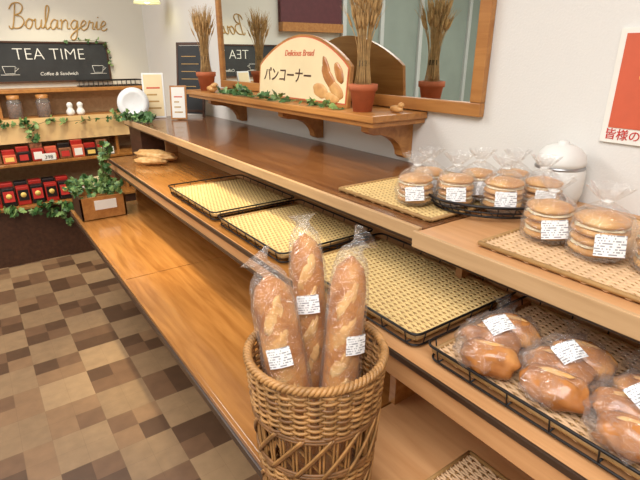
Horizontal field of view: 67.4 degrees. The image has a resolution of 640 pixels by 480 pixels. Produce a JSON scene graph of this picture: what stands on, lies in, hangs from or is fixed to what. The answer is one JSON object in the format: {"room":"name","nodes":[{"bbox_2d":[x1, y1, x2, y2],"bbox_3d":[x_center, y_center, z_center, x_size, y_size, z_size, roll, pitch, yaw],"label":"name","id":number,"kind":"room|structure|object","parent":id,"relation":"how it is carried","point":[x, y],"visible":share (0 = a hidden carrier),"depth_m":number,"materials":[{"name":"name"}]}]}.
{"room":"food shop","nodes":[
{"label":"food shop","id":0,"kind":"room"},
{"bbox_2d":[0,0,148,88],"bbox_3d":[-3.335,-0.968,2.806,4.800,2.600,0.100,-14,25,-33],"label":"wall","id":1,"kind":"structure","parent":0,"point":[124,35],"depth_m":3.67,"materials":[{"name":"beige paint"}]},
{"bbox_2d":[0,41,111,83],"bbox_3d":[-2.120,-1.303,3.518,1.090,0.285,0.023,-14,25,-33],"label":"chalkboard sign","id":2,"kind":"object","parent":1,"relation":"attached to","point":[20,61],"visible":0.98,"depth_m":3.59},
{"bbox_2d":[64,37,113,65],"bbox_3d":[-1.774,-1.449,3.686,0.338,0.219,0.035,-14,25,-33],"label":"ivy","id":3,"kind":"object","parent":2,"relation":"on","point":[65,41],"depth_m":3.71,"materials":[{"name":"green plant"}]},
{"bbox_2d":[8,2,106,39],"bbox_3d":[-1.930,-1.613,3.557,0.663,0.246,0.009,-14,25,-33],"label":"sign lettering","id":4,"kind":"object","parent":1,"relation":"attached to","point":[14,14],"depth_m":3.53,"materials":[{"name":"beige wood"}]},
{"bbox_2d":[0,250,260,479],"bbox_3d":[-1.510,1.211,0.891,4.800,0.100,6.400,-14,25,-33],"label":"floor","id":5,"kind":"structure","parent":0,"point":[89,390],"depth_m":2.13,"materials":[{"name":"tile"}]},
{"bbox_2d":[0,85,141,268],"bbox_3d":[-2.255,-0.447,3.430,2.220,1.180,0.495,-14,25,-33],"label":"display shelves","id":6,"kind":"object","parent":5,"relation":"on","point":[25,238],"visible":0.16,"depth_m":3.58,"materials":[{"name":"brown wood"}]},
{"bbox_2d":[6,95,23,118],"bbox_3d":[-2.155,-0.940,3.386,0.094,0.159,0.094,-14,25,-33],"label":"glass storage jar","id":7,"kind":"object","parent":6,"relation":"on","point":[14,105],"visible":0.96,"depth_m":3.36,"materials":[{"name":"white"}]},
{"bbox_2d":[0,175,71,207],"bbox_3d":[-2.150,-0.330,3.387,0.696,0.148,0.160,-14,25,-33],"label":"packs","id":8,"kind":"object","parent":6,"relation":"on","point":[49,189],"visible":0.95,"depth_m":3.40,"materials":[{"name":"red cardboard"}]},
{"bbox_2d":[0,199,74,225],"bbox_3d":[-1.979,-0.163,3.361,0.573,0.224,0.098,-14,25,-33],"label":"ivy garland","id":9,"kind":"object","parent":6,"relation":"attached to","point":[13,212],"visible":0.94,"depth_m":3.40,"materials":[{"name":"green plant"}]},
{"bbox_2d":[35,94,52,116],"bbox_3d":[-2.008,-0.977,3.484,0.094,0.159,0.094,-14,25,-33],"label":"glass storage jar","id":10,"kind":"object","parent":6,"relation":"on","point":[43,106],"visible":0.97,"depth_m":3.45,"materials":[{"name":"white"}]},
{"bbox_2d":[41,153,56,160],"bbox_3d":[-1.943,-0.597,3.438,0.090,0.050,0.013,-14,25,-33],"label":"price card","id":11,"kind":"object","parent":6,"relation":"on","point":[47,156],"visible":1,"depth_m":3.43,"materials":[{"name":"white paper"}]},
{"bbox_2d":[0,139,106,164],"bbox_3d":[-2.027,-0.632,3.439,0.958,0.115,0.088,-14,25,-33],"label":"boxes","id":12,"kind":"object","parent":6,"relation":"on","point":[76,149],"visible":0.88,"depth_m":3.48,"materials":[{"name":"red cardboard"}]},
{"bbox_2d":[0,108,120,142],"bbox_3d":[-1.878,-0.833,3.483,1.314,0.227,0.088,-14,25,-33],"label":"ivy garland","id":13,"kind":"object","parent":6,"relation":"attached to","point":[36,137],"visible":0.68,"depth_m":3.40,"materials":[{"name":"green plant"}]},
{"bbox_2d":[66,102,74,115],"bbox_3d":[-1.864,-0.979,3.580,0.058,0.095,0.058,-14,25,-33],"label":"shaker","id":14,"kind":"object","parent":6,"relation":"on","point":[70,111],"visible":1,"depth_m":3.56,"materials":[{"name":"white ceramic"}]},
{"bbox_2d":[76,102,84,114],"bbox_3d":[-1.807,-0.994,3.618,0.058,0.095,0.058,-14,25,-33],"label":"shaker","id":15,"kind":"object","parent":6,"relation":"on","point":[80,111],"visible":1,"depth_m":3.60,"materials":[{"name":"white ceramic"}]},
{"bbox_2d":[76,79,141,86],"bbox_3d":[-1.644,-1.233,3.761,0.467,0.047,0.157,-14,25,-33],"label":"wire tray","id":16,"kind":"object","parent":6,"relation":"on","point":[98,80],"visible":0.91,"depth_m":3.74,"materials":[{"name":"black metal"}]},
{"bbox_2d":[70,114,639,479],"bbox_3d":[-0.025,0.303,1.674,0.946,1.036,4.000,-14,25,-33],"label":"display shelf","id":17,"kind":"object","parent":5,"relation":"on","point":[189,276],"depth_m":1.36,"materials":[{"name":"brown wood"}]},
{"bbox_2d":[62,140,127,220],"bbox_3d":[-1.230,-0.344,2.609,0.307,0.406,0.278,-14,25,-33],"label":"wooden planter box","id":18,"kind":"object","parent":17,"relation":"on","point":[107,198],"visible":1,"depth_m":2.57,"materials":[{"name":"brown wood"}]},
{"bbox_2d":[117,87,148,115],"bbox_3d":[-1.138,-0.829,2.921,0.169,0.190,0.097,-14,25,-33],"label":"decorative plate","id":19,"kind":"object","parent":17,"relation":"on","point":[134,99],"visible":0.81,"depth_m":2.92,"materials":[{"name":"white ceramic"}]},
{"bbox_2d":[119,108,156,122],"bbox_3d":[-1.054,-0.739,2.827,0.238,0.079,0.157,8,22,20],"label":"ivy","id":20,"kind":"object","parent":17,"relation":"on","point":[142,116],"visible":1,"depth_m":2.81,"materials":[{"name":"green plant"}]},
{"bbox_2d":[141,73,166,117],"bbox_3d":[-1.039,-0.903,3.003,0.130,0.267,0.056,-4,21,-10],"label":"menu card","id":21,"kind":"object","parent":17,"relation":"on","point":[152,83],"visible":0.79,"depth_m":3.00,"materials":[{"name":"beige paper"}]},
{"bbox_2d":[134,149,176,164],"bbox_3d":[-0.933,-0.468,2.663,0.215,0.058,0.306,-14,25,-33],"label":"bread loaf","id":22,"kind":"object","parent":17,"relation":"on","point":[145,156],"visible":1,"depth_m":2.62,"materials":[{"name":"beige food"}]},
{"bbox_2d":[169,85,187,119],"bbox_3d":[-0.863,-0.839,2.932,0.100,0.198,0.050,0,21,0],"label":"menu card","id":23,"kind":"object","parent":17,"relation":"on","point":[178,96],"visible":1,"depth_m":2.92,"materials":[{"name":"white paper"}]},
{"bbox_2d":[176,42,204,116],"bbox_3d":[-0.818,-1.012,3.040,0.190,0.447,0.088,5,22,14],"label":"chalkboard","id":24,"kind":"object","parent":17,"relation":"on","point":[188,59],"visible":0.57,"depth_m":3.03,"materials":[{"name":"stone"}]},
{"bbox_2d":[168,174,293,219],"bbox_3d":[-0.371,-0.184,1.953,0.351,0.034,0.476,-14,25,-33],"label":"tray","id":25,"kind":"object","parent":17,"relation":"on","point":[214,198],"visible":0.98,"depth_m":1.93,"materials":[{"name":"wicker"}]},
{"bbox_2d":[217,199,372,262],"bbox_3d":[-0.093,-0.044,1.588,0.351,0.034,0.436,-14,25,-33],"label":"tray","id":26,"kind":"object","parent":17,"relation":"on","point":[273,228],"visible":0.94,"depth_m":1.58,"materials":[{"name":"wicker"}]},
{"bbox_2d":[242,310,388,479],"bbox_3d":[-0.007,0.344,0.904,0.255,0.348,0.255,17,27,37],"label":"wicker basket","id":27,"kind":"object","parent":17,"relation":"on","point":[369,387],"visible":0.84,"depth_m":0.79,"materials":[{"name":"wicker"}]},
{"bbox_2d":[246,246,322,478],"bbox_3d":[-0.060,0.258,0.857,0.095,0.506,0.172,-14,25,-33],"label":"baguette","id":28,"kind":"object","parent":27,"relation":"in","point":[282,346],"visible":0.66,"depth_m":0.80,"materials":[{"name":"brown food"}]},
{"bbox_2d":[289,213,327,429],"bbox_3d":[-0.021,0.213,0.933,0.074,0.536,0.160,-4,21,-10],"label":"baguette","id":29,"kind":"object","parent":27,"relation":"in","point":[307,269],"visible":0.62,"depth_m":0.87,"materials":[{"name":"brown food"}]},
{"bbox_2d":[318,226,368,478],"bbox_3d":[0.046,0.237,0.882,0.079,0.526,0.175,7,22,18],"label":"baguette","id":30,"kind":"object","parent":27,"relation":"in","point":[345,341],"visible":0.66,"depth_m":0.82,"materials":[{"name":"brown food"}]},
{"bbox_2d":[288,233,516,345],"bbox_3d":[0.188,0.097,1.218,0.351,0.034,0.486,-14,25,-33],"label":"tray","id":31,"kind":"object","parent":17,"relation":"on","point":[400,280],"visible":0.8,"depth_m":1.16,"materials":[{"name":"wicker"}]},
{"bbox_2d":[338,169,483,221],"bbox_3d":[0.329,-0.140,1.373,0.430,0.012,0.360,-14,25,-33],"label":"woven placemat","id":32,"kind":"object","parent":17,"relation":"on","point":[382,192],"visible":0.29,"depth_m":1.28,"materials":[{"name":"wicker"}]},
{"bbox_2d":[395,157,433,205],"bbox_3d":[0.246,-0.157,1.222,0.112,0.126,0.107,-14,25,-33],"label":"buns","id":33,"kind":"object","parent":32,"relation":"on","point":[415,188],"visible":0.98,"depth_m":1.20,"materials":[{"name":"brown food"}]},
{"bbox_2d":[414,149,445,192],"bbox_3d":[0.296,-0.186,1.300,0.108,0.124,0.099,-14,25,-33],"label":"buns","id":34,"kind":"object","parent":32,"relation":"on","point":[435,172],"visible":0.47,"depth_m":1.28,"materials":[{"name":"brown food"}]},
{"bbox_2d":[428,191,565,218],"bbox_3d":[0.438,-0.103,1.214,0.306,0.032,0.292,-14,25,-33],"label":"bread basket","id":35,"kind":"object","parent":32,"relation":"on","point":[434,198],"visible":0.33,"depth_m":1.12,"materials":[{"name":"black metal"}]},
{"bbox_2d":[434,154,475,206],"bbox_3d":[0.340,-0.152,1.192,0.111,0.126,0.107,-14,25,-33],"label":"buns","id":36,"kind":"object","parent":35,"relation":"in","point":[455,187],"visible":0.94,"depth_m":1.17,"materials":[{"name":"brown food"}]},
{"bbox_2d":[460,151,496,198],"bbox_3d":[0.415,-0.174,1.249,0.109,0.126,0.106,-14,25,-33],"label":"buns","id":37,"kind":"object","parent":35,"relation":"in","point":[480,174],"visible":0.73,"depth_m":1.22,"materials":[{"name":"brown food"}]},
{"bbox_2d":[481,159,525,212],"bbox_3d":[0.443,-0.137,1.149,0.117,0.129,0.110,-14,25,-33],"label":"buns","id":38,"kind":"object","parent":35,"relation":"in","point":[501,191],"visible":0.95,"depth_m":1.12,"materials":[{"name":"brown food"}]},
{"bbox_2d":[497,152,529,195],"bbox_3d":[0.510,-0.176,1.260,0.106,0.122,0.100,-14,25,-33],"label":"buns","id":39,"kind":"object","parent":35,"relation":"in","point":[513,172],"visible":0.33,"depth_m":1.24,"materials":[{"name":"brown food"}]},
{"bbox_2d":[521,157,563,204],"bbox_3d":[0.540,-0.141,1.162,0.111,0.126,0.102,-14,25,-33],"label":"buns","id":40,"kind":"object","parent":35,"relation":"in","point":[535,185],"visible":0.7,"depth_m":1.14,"materials":[{"name":"brown food"}]},
{"bbox_2d":[426,450,508,479],"bbox_3d":[0.359,0.541,0.859,0.200,0.012,0.385,-14,25,-33],"label":"woven placemat","id":41,"kind":"object","parent":17,"relation":"on","point":[467,457],"visible":1,"depth_m":1.00,"materials":[{"name":"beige wicker"}]},
{"bbox_2d":[428,295,639,479],"bbox_3d":[0.488,0.248,0.825,0.351,0.034,0.511,-14,25,-33],"label":"tray","id":42,"kind":"object","parent":17,"relation":"on","point":[552,324],"visible":0.38,"depth_m":0.85,"materials":[{"name":"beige wicker"}]},
{"bbox_2d":[453,298,543,380],"bbox_3d":[0.341,0.172,0.903,0.141,0.074,0.255,15,25,33],"label":"bread rolls","id":43,"kind":"object","parent":42,"relation":"on","point":[491,347],"visible":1,"depth_m":0.86,"materials":[{"name":"brown food"}]},
{"bbox_2d":[519,329,617,413],"bbox_3d":[0.426,0.206,0.816,0.257,0.074,0.148,-14,25,-33],"label":"bread rolls","id":44,"kind":"object","parent":42,"relation":"on","point":[558,376],"visible":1,"depth_m":0.78,"materials":[{"name":"brown food"}]},
{"bbox_2d":[580,353,639,465],"bbox_3d":[0.481,0.243,0.719,0.257,0.074,0.142,-19,28,-40],"label":"bread rolls","id":45,"kind":"object","parent":42,"relation":"on","point":[616,407],"visible":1,"depth_m":0.69,"materials":[{"name":"brown food"}]},
{"bbox_2d":[477,206,639,302],"bbox_3d":[0.661,0.046,0.888,0.430,0.012,0.570,-14,25,-33],"label":"woven placemat","id":46,"kind":"object","parent":17,"relation":"on","point":[621,278],"visible":0.47,"depth_m":0.90,"materials":[{"name":"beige wicker"}]},
{"bbox_2d":[520,173,576,243],"bbox_3d":[0.469,-0.065,0.974,0.115,0.130,0.114,-14,25,-33],"label":"buns","id":47,"kind":"object","parent":46,"relation":"on","point":[547,219],"visible":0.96,"depth_m":0.95,"materials":[{"name":"brown food"}]},
{"bbox_2d":[564,181,637,262],"bbox_3d":[0.526,-0.035,0.891,0.126,0.134,0.120,-14,25,-33],"label":"buns","id":48,"kind":"object","parent":46,"relation":"on","point":[596,233],"visible":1,"depth_m":0.87,"materials":[{"name":"brown food"}]},
{"bbox_2d":[629,229,639,268],"bbox_3d":[0.601,-0.004,0.817,0.118,0.130,0.110,-14,25,-33],"label":"buns","id":49,"kind":"object","parent":46,"relation":"on","point":[636,258],"visible":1,"depth_m":0.84,"materials":[{"name":"brown food"}]},
{"bbox_2d":[532,140,586,205],"bbox_3d":[0.625,-0.178,1.259,0.134,0.164,0.128,-14,25,-33],"label":"jar","id":50,"kind":"object","parent":17,"relation":"on","point":[566,158],"visible":0.74,"depth_m":1.21,"materials":[{"name":"ceramic"}]},
{"bbox_2d":[141,0,639,215],"bbox_3d":[0.434,-0.522,1.641,0.100,2.600,6.300,-14,25,-33],"label":"wall","id":51,"kind":"structure","parent":0,"point":[552,62],"depth_m":1.35,"materials":[{"name":"white paint"}]},
{"bbox_2d":[186,88,426,157],"bbox_3d":[-0.198,-0.577,2.243,0.253,0.168,1.620,-14,25,-33],"label":"wall shelf","id":52,"kind":"object","parent":51,"relation":"attached to","point":[397,127],"visible":0.89,"depth_m":1.76,"materials":[{"name":"brown wood"}]},
{"bbox_2d":[188,4,215,90],"bbox_3d":[-0.627,-1.046,2.611,0.143,0.443,0.155,2,21,4],"label":"wheat","id":53,"kind":"object","parent":52,"relation":"on","point":[201,24],"visible":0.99,"depth_m":2.60},
{"bbox_2d":[207,83,217,91],"bbox_3d":[-0.570,-0.807,2.537,0.049,0.049,0.105,-14,25,-33],"label":"ornament","id":54,"kind":"object","parent":52,"relation":"on","point":[212,88],"visible":0.95,"depth_m":2.51,"materials":[{"name":"ceramic"}]},
{"bbox_2d":[216,82,343,109],"bbox_3d":[-0.230,-0.647,2.095,0.099,0.064,1.052,-13,25,-31],"label":"ivy garland","id":55,"kind":"object","parent":52,"relation":"on","point":[239,89],"visible":1,"depth_m":2.06,"materials":[{"name":"green plant"}]},
{"bbox_2d":[259,34,353,107],"bbox_3d":[-0.081,-0.708,1.982,0.047,0.261,0.675,-14,25,-33],"label":"sign","id":56,"kind":"object","parent":52,"relation":"on","point":[302,66],"visible":0.99,"depth_m":1.93,"materials":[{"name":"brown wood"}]},
{"bbox_2d":[342,0,385,111],"bbox_3d":[0.146,-0.641,1.593,0.143,0.416,0.156,-17,27,-38],"label":"wheat","id":57,"kind":"object","parent":52,"relation":"on","point":[363,91],"visible":1,"depth_m":1.59},
{"bbox_2d":[390,102,403,111],"bbox_3d":[0.260,-0.450,1.626,0.024,0.034,0.064,-14,25,-33],"label":"bird ornament","id":58,"kind":"object","parent":52,"relation":"on","point":[395,108],"visible":1,"depth_m":1.61,"materials":[{"name":"ceramic"}]},
{"bbox_2d":[215,0,496,116],"bbox_3d":[-0.046,-1.039,2.050,0.026,0.826,1.880,-14,25,-33],"label":"wall mirror","id":59,"kind":"object","parent":51,"relation":"attached to","point":[426,55],"visible":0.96,"depth_m":1.70,"materials":[{"name":"silver glass"}]},
{"bbox_2d":[599,27,639,145],"bbox_3d":[0.814,-0.324,1.042,0.010,0.264,0.352,-14,25,-33],"label":"poster","id":60,"kind":"object","parent":51,"relation":"attached to","point":[621,122],"visible":1,"depth_m":1.15,"materials":[{"name":"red paper"}]},
{"bbox_3d":[-1.510,-1.310,-0.075,4.800,0.100,6.400,-14,25,-33],"label":"ceiling","id":61,"kind":"structure","parent":0,"visible":0},
{"bbox_2d":[133,0,160,4],"bbox_3d":[-1.164,-1.998,3.078,0.176,0.871,0.176,-14,25,-33],"label":"pendant lamp","id":62,"kind":"object","parent":61,"relation":"hanging from","point":[142,2],"visible":1,"depth_m":3.22,"materials":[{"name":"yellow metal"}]}
]}

